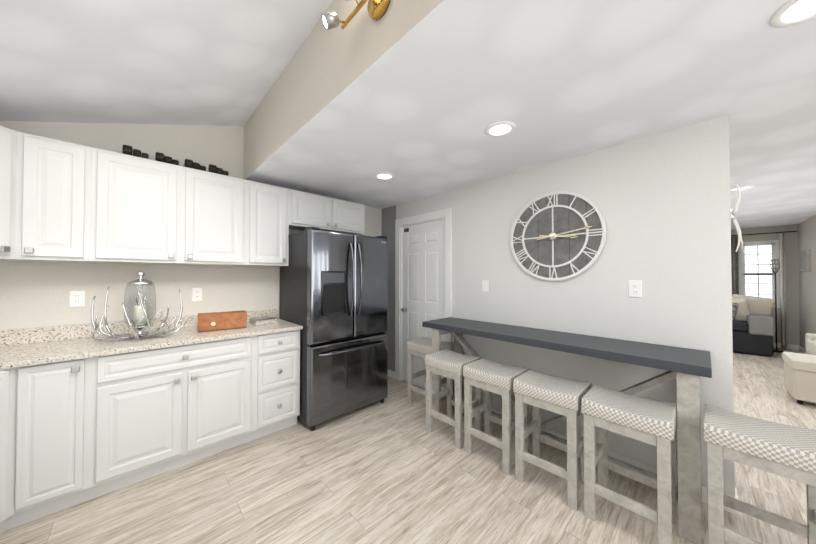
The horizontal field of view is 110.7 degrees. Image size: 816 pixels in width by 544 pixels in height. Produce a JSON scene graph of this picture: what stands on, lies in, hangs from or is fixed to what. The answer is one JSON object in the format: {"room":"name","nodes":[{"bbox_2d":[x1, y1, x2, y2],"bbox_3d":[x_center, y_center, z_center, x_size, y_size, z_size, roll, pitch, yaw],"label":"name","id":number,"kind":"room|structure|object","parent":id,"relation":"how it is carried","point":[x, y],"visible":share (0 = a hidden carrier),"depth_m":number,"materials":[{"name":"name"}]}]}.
{"room":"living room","nodes":[
{"label":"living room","id":0,"kind":"room"},
{"bbox_2d":[0,329,15,336],"bbox_3d":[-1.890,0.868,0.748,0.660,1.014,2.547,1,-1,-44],"label":"backsplash","id":1,"kind":"structure","parent":0,"point":[2,332],"depth_m":1.82,"materials":[{"name":"white stone"}]},
{"bbox_2d":[0,121,381,329],"bbox_3d":[0.546,-0.067,4.934,10.160,3.000,0.100,1,-1,-44],"label":"wall","id":2,"kind":"structure","parent":0,"point":[34,294],"depth_m":2.28,"materials":[{"name":"paint"}]},
{"bbox_2d":[0,126,19,260],"bbox_3d":[-2.516,-0.465,1.401,0.638,0.770,0.764,1,-1,-44],"label":"upper cabinet","id":3,"kind":"object","parent":2,"relation":"attached to","point":[9,139],"depth_m":1.65,"materials":[{"name":"white wood"}]},
{"bbox_2d":[16,132,95,262],"bbox_3d":[-2.337,-0.459,1.892,0.300,0.770,0.303,1,-1,-44],"label":"upper cabinet","id":4,"kind":"object","parent":2,"relation":"attached to","point":[62,201],"depth_m":1.78,"materials":[{"name":"white wood"}]},
{"bbox_2d":[69,290,84,306],"bbox_3d":[-2.390,0.193,2.039,0.072,0.117,0.010,1,-1,-44],"label":"electrical outlet plate","id":5,"kind":"object","parent":2,"relation":"attached to","point":[77,298],"visible":1,"depth_m":2.04,"materials":[{"name":"white plastic"}]},
{"bbox_2d":[92,148,247,265],"bbox_3d":[-1.892,-0.453,2.320,0.935,0.770,0.303,1,-1,-44],"label":"upper cabinet","id":6,"kind":"object","parent":2,"relation":"attached to","point":[145,211],"depth_m":2.15,"materials":[{"name":"white wood"}]},
{"bbox_2d":[117,145,228,175],"bbox_3d":[-1.865,-0.886,2.294,0.691,0.094,0.100,1,-1,-44],"label":"figurine","id":7,"kind":"object","parent":6,"relation":"on","point":[131,151],"visible":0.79,"depth_m":2.24,"materials":[{"name":"black wood"}]},
{"bbox_2d":[192,288,201,300],"bbox_3d":[-1.885,0.200,2.524,0.072,0.117,0.010,1,-1,-44],"label":"electrical outlet plate","id":8,"kind":"object","parent":2,"relation":"attached to","point":[196,294],"visible":1,"depth_m":2.52,"materials":[{"name":"white plastic"}]},
{"bbox_2d":[248,180,291,265],"bbox_3d":[-1.417,-0.447,2.775,0.381,0.770,0.303,1,-1,-44],"label":"upper cabinet","id":9,"kind":"object","parent":2,"relation":"attached to","point":[269,206],"depth_m":2.67,"materials":[{"name":"white wood"}]},
{"bbox_2d":[292,190,364,234],"bbox_3d":[-0.950,-0.645,3.226,0.914,0.360,0.303,1,-1,-44],"label":"upper cabinet","id":10,"kind":"object","parent":2,"relation":"attached to","point":[325,213],"depth_m":3.08,"materials":[{"name":"white wood"}]},
{"bbox_2d":[382,205,395,371],"bbox_3d":[-0.266,0.219,3.867,0.003,2.219,0.309,1,-1,-44],"label":"wall recess face","id":11,"kind":"structure","parent":0,"point":[388,220],"depth_m":3.83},
{"bbox_2d":[0,347,815,543],"bbox_3d":[2.871,1.425,2.489,10.160,0.050,7.100,1,-1,-44],"label":"floor","id":12,"kind":"structure","parent":0,"point":[390,470],"depth_m":1.75,"materials":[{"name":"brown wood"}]},
{"bbox_2d":[0,309,302,533],"bbox_3d":[-1.712,0.888,2.186,1.589,1.014,0.717,1,-1,-44],"label":"base cabinet","id":13,"kind":"object","parent":12,"relation":"on","point":[84,417],"depth_m":1.83,"materials":[{"name":"white wood"}]},
{"bbox_2d":[0,309,302,369],"bbox_3d":[-1.317,0.433,1.303,2.250,0.130,2.548,1,-1,-44],"label":"countertop","id":14,"kind":"structure","parent":13,"relation":"on","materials":[{"name":"stone"}]},
{"bbox_2d":[90,271,187,341],"bbox_3d":[-1.936,0.234,2.056,0.520,0.487,0.457,1,-1,-44],"label":"lantern","id":15,"kind":"object","parent":14,"relation":"on","point":[140,318],"visible":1,"depth_m":2.02,"materials":[{"name":"silver metal"}]},
{"bbox_2d":[197,310,246,332],"bbox_3d":[-1.579,0.415,2.404,0.340,0.135,0.161,1,-1,-38],"label":"box","id":16,"kind":"object","parent":14,"relation":"on","point":[216,321],"visible":1,"depth_m":2.35,"materials":[{"name":"brown wood"}]},
{"bbox_2d":[249,316,276,324],"bbox_3d":[-1.386,0.462,2.700,0.156,0.048,0.201,-1,-1,37],"label":"coasters","id":17,"kind":"object","parent":14,"relation":"on","point":[262,320],"visible":1,"depth_m":2.65,"materials":[{"name":"stone"}]},
{"bbox_2d":[280,227,387,430],"bbox_3d":[-0.759,0.508,2.993,0.880,1.797,0.815,1,-1,-44],"label":"fridge","id":18,"kind":"object","parent":12,"relation":"on","point":[334,294],"visible":0.96,"depth_m":2.67,"materials":[{"name":"grey metal"}]},
{"bbox_2d":[407,337,453,403],"bbox_3d":[0.237,1.075,3.022,0.385,0.665,0.330,-1,-1,44],"label":"stool","id":19,"kind":"object","parent":12,"relation":"on","point":[421,347],"visible":0.48,"depth_m":3.00,"materials":[{"name":"grey wood"}]},
{"bbox_2d":[425,349,481,448],"bbox_3d":[0.400,1.067,2.473,0.330,0.665,0.385,1,-1,-44],"label":"stool","id":20,"kind":"object","parent":12,"relation":"on","point":[449,364],"visible":0.85,"depth_m":2.43,"materials":[{"name":"grey wood"}]},
{"bbox_2d":[463,358,529,474],"bbox_3d":[0.682,1.063,2.179,0.330,0.665,0.385,1,-1,-44],"label":"stool","id":21,"kind":"object","parent":12,"relation":"on","point":[488,376],"visible":0.92,"depth_m":2.13,"materials":[{"name":"grey wood"}]},
{"bbox_2d":[513,369,591,510],"bbox_3d":[0.964,1.059,1.885,0.385,0.665,0.330,-1,-1,45],"label":"stool","id":22,"kind":"object","parent":12,"relation":"on","point":[537,391],"visible":0.88,"depth_m":1.82,"materials":[{"name":"grey wood"}]},
{"bbox_2d":[422,317,711,543],"bbox_3d":[0.973,0.939,2.227,0.448,0.915,1.940,1,-1,-44],"label":"table","id":23,"kind":"object","parent":12,"relation":"on","point":[686,368],"visible":0.77,"depth_m":1.68,"materials":[{"name":"grey wood"}]},
{"bbox_2d":[581,384,676,543],"bbox_3d":[1.246,1.055,1.591,0.330,0.665,0.385,1,-1,-44],"label":"stool","id":24,"kind":"object","parent":12,"relation":"on","point":[642,419],"visible":1,"depth_m":1.53,"materials":[{"name":"grey wood"}]},
{"bbox_2d":[732,294,774,355],"bbox_3d":[5.692,0.920,5.692,0.944,1.007,2.092,1,-1,-44],"label":"sofa","id":25,"kind":"object","parent":12,"relation":"on","point":[753,325],"visible":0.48,"depth_m":4.91,"materials":[{"name":"grey fabric"}]},
{"bbox_2d":[704,404,815,543],"bbox_3d":[1.659,1.051,1.310,0.330,0.665,0.385,1,-1,-43],"label":"stool","id":26,"kind":"object","parent":12,"relation":"on","point":[784,450],"visible":1,"depth_m":1.30,"materials":[{"name":"grey wood"}]},
{"bbox_2d":[770,259,784,352],"bbox_3d":[6.660,0.604,5.109,0.180,1.663,0.180,1,-1,-44],"label":"floor lamp","id":27,"kind":"object","parent":12,"relation":"on","point":[775,266],"visible":1,"depth_m":5.10,"materials":[{"name":"black metal"}]},
{"bbox_2d":[782,352,815,403],"bbox_3d":[4.490,1.171,2.957,0.520,0.470,0.630,1,-1,-44],"label":"ottoman","id":28,"kind":"object","parent":12,"relation":"on","point":[800,377],"visible":1,"depth_m":2.98,"materials":[{"name":"beige fabric"}]},
{"bbox_2d":[805,333,815,354],"bbox_3d":[5.480,0.967,3.286,0.900,0.888,0.910,1,-1,-44],"label":"armchair","id":29,"kind":"object","parent":12,"relation":"on","point":[810,338],"visible":0.4,"depth_m":3.71,"materials":[{"name":"beige fabric"}]},
{"bbox_2d":[0,0,815,229],"bbox_3d":[2.871,-1.252,2.525,10.160,0.997,7.100,1,-1,-44],"label":"ceiling","id":30,"kind":"structure","parent":0,"point":[415,98],"depth_m":1.56,"materials":[{"name":"paint"}]},
{"bbox_2d":[321,0,390,29],"bbox_3d":[-0.174,-1.139,1.141,0.189,0.192,0.441,1,-1,-44],"label":"spotlight","id":31,"kind":"object","parent":30,"relation":"attached to","point":[377,9],"visible":1,"depth_m":1.21,"materials":[{"name":"gold metal"}]},
{"bbox_2d":[374,172,394,179],"bbox_3d":[-0.223,-0.903,2.670,0.194,0.009,0.194,1,-1,-44],"label":"recessed light","id":32,"kind":"object","parent":30,"relation":"in","point":[384,176],"visible":1,"depth_m":2.67,"materials":[{"name":"white plastic"}]},
{"bbox_2d":[485,121,515,136],"bbox_3d":[0.594,-0.915,1.819,0.194,0.009,0.194,1,-1,-44],"label":"recessed light","id":33,"kind":"object","parent":30,"relation":"in","point":[500,128],"visible":1,"depth_m":1.81,"materials":[{"name":"white plastic"}]},
{"bbox_2d":[730,185,754,190],"bbox_3d":[3.590,-0.898,3.043,0.194,0.009,0.194,1,-1,-44],"label":"recessed light","id":34,"kind":"object","parent":30,"relation":"in","point":[743,187],"visible":0.71,"depth_m":3.02,"materials":[{"name":"white plastic"}]},
{"bbox_2d":[769,0,815,27],"bbox_3d":[1.403,-0.927,0.974,0.194,0.009,0.194,1,-1,-44],"label":"recessed light","id":35,"kind":"object","parent":30,"relation":"in","point":[791,13],"visible":1,"depth_m":1.01,"materials":[{"name":"white plastic"}]},
{"bbox_2d":[396,114,734,497],"bbox_3d":[0.796,0.249,2.849,0.120,2.310,3.250,1,-1,-44],"label":"wall","id":36,"kind":"structure","parent":0,"point":[661,201],"depth_m":1.99,"materials":[{"name":"paint"}]},
{"bbox_2d":[388,369,394,378],"bbox_3d":[-0.256,1.373,3.834,0.012,0.090,0.270,1,-1,-44],"label":"baseboard","id":37,"kind":"structure","parent":36,"relation":"attached to","point":[391,373],"depth_m":3.79,"materials":[{"name":"white"}]},
{"bbox_2d":[395,208,451,390],"bbox_3d":[0.189,0.358,3.450,0.162,2.110,0.920,1,-1,-44],"label":"door","id":38,"kind":"structure","parent":36,"relation":"attached to","point":[423,267],"depth_m":3.46,"materials":[{"name":"white wood"}]},
{"bbox_2d":[482,280,488,291],"bbox_3d":[0.763,0.139,2.791,0.010,0.117,0.072,1,-1,-44],"label":"switch plate","id":39,"kind":"object","parent":36,"relation":"attached to","point":[485,285],"visible":1,"depth_m":2.78,"materials":[{"name":"white plastic"}]},
{"bbox_2d":[510,191,606,280],"bbox_3d":[1.188,-0.293,2.318,0.052,0.730,0.730,1,-1,-44],"label":"clock","id":40,"kind":"object","parent":36,"relation":"attached to","point":[558,235],"visible":1,"depth_m":2.29,"materials":[{"name":"white wood"}]},
{"bbox_2d":[463,397,737,514],"bbox_3d":[1.179,1.353,2.341,0.015,0.090,2.032,1,-1,-44],"label":"baseboard","id":41,"kind":"structure","parent":36,"relation":"attached to","point":[704,490],"depth_m":1.94,"materials":[{"name":"white wood"}]},
{"bbox_2d":[628,280,641,297],"bbox_3d":[1.569,0.117,1.950,0.010,0.117,0.072,1,-1,-44],"label":"electrical outlet plate","id":42,"kind":"object","parent":36,"relation":"attached to","point":[635,288],"visible":1,"depth_m":1.95,"materials":[{"name":"white plastic"}]},
{"bbox_2d":[731,180,742,251],"bbox_3d":[1.941,-0.332,1.668,0.067,0.431,0.051,1,-1,-44],"label":"antler mount","id":43,"kind":"object","parent":36,"relation":"attached to","point":[733,219],"visible":0.96,"depth_m":1.66,"materials":[{"name":"white"}]},
{"bbox_2d":[731,225,799,344],"bbox_3d":[5.754,0.303,6.766,0.100,2.310,4.460,1,-1,-44],"label":"wall","id":44,"kind":"structure","parent":0,"point":[792,287],"depth_m":5.27,"materials":[{"name":"paint"}]},
{"bbox_2d":[738,240,780,307],"bbox_3d":[6.876,0.041,5.538,0.092,1.290,0.540,1,-1,-44],"label":"window","id":45,"kind":"structure","parent":44,"relation":"in","point":[756,276],"depth_m":5.55,"materials":[{"name":"white"}]},
{"bbox_2d":[731,231,796,235],"bbox_3d":[6.627,-0.736,5.719,0.109,0.017,1.480,1,-1,-44],"label":"curtain rod","id":46,"kind":"object","parent":44,"relation":"attached to","point":[766,233],"visible":0.56,"depth_m":5.40,"materials":[{"name":"black metal"}]},
{"bbox_2d":[731,236,738,294],"bbox_3d":[6.514,0.344,5.754,0.078,2.120,0.299,1,-1,-44],"label":"curtain","id":47,"kind":"object","parent":46,"relation":"hanging from","point":[734,268],"visible":0.27,"depth_m":5.68,"materials":[{"name":"grey fabric"}]},
{"bbox_2d":[779,233,786,346],"bbox_3d":[6.992,0.338,5.260,0.071,2.120,0.064,1,-1,-44],"label":"curtain","id":48,"kind":"object","parent":46,"relation":"hanging from","point":[783,292],"visible":1,"depth_m":5.26,"materials":[{"name":"grey fabric"}]},
{"bbox_2d":[773,343,797,349],"bbox_3d":[5.679,1.413,6.748,0.012,0.090,4.360,1,-1,-44],"label":"baseboard","id":49,"kind":"structure","parent":44,"relation":"attached to","point":[794,347],"depth_m":5.27,"materials":[{"name":"white wood"}]},
{"bbox_2d":[798,215,815,348],"bbox_3d":[6.505,0.272,4.466,2.000,2.310,0.100,1,-1,-44],"label":"wall","id":50,"kind":"structure","parent":0,"point":[807,279],"depth_m":4.76,"materials":[{"name":"paint"}]},
{"bbox_2d":[798,345,805,353],"bbox_3d":[6.459,1.382,4.484,1.980,0.090,0.012,1,-1,-44],"label":"baseboard","id":51,"kind":"structure","parent":50,"relation":"attached to","point":[800,348],"depth_m":5.03,"materials":[{"name":"white"}]},
{"bbox_2d":[799,249,810,271],"bbox_3d":[6.751,-0.189,4.801,0.570,0.360,0.034,1,-1,-44],"label":"picture frame","id":52,"kind":"object","parent":50,"relation":"attached to","point":[804,260],"visible":1,"depth_m":4.77,"materials":[{"name":"grey wood"}]}
]}

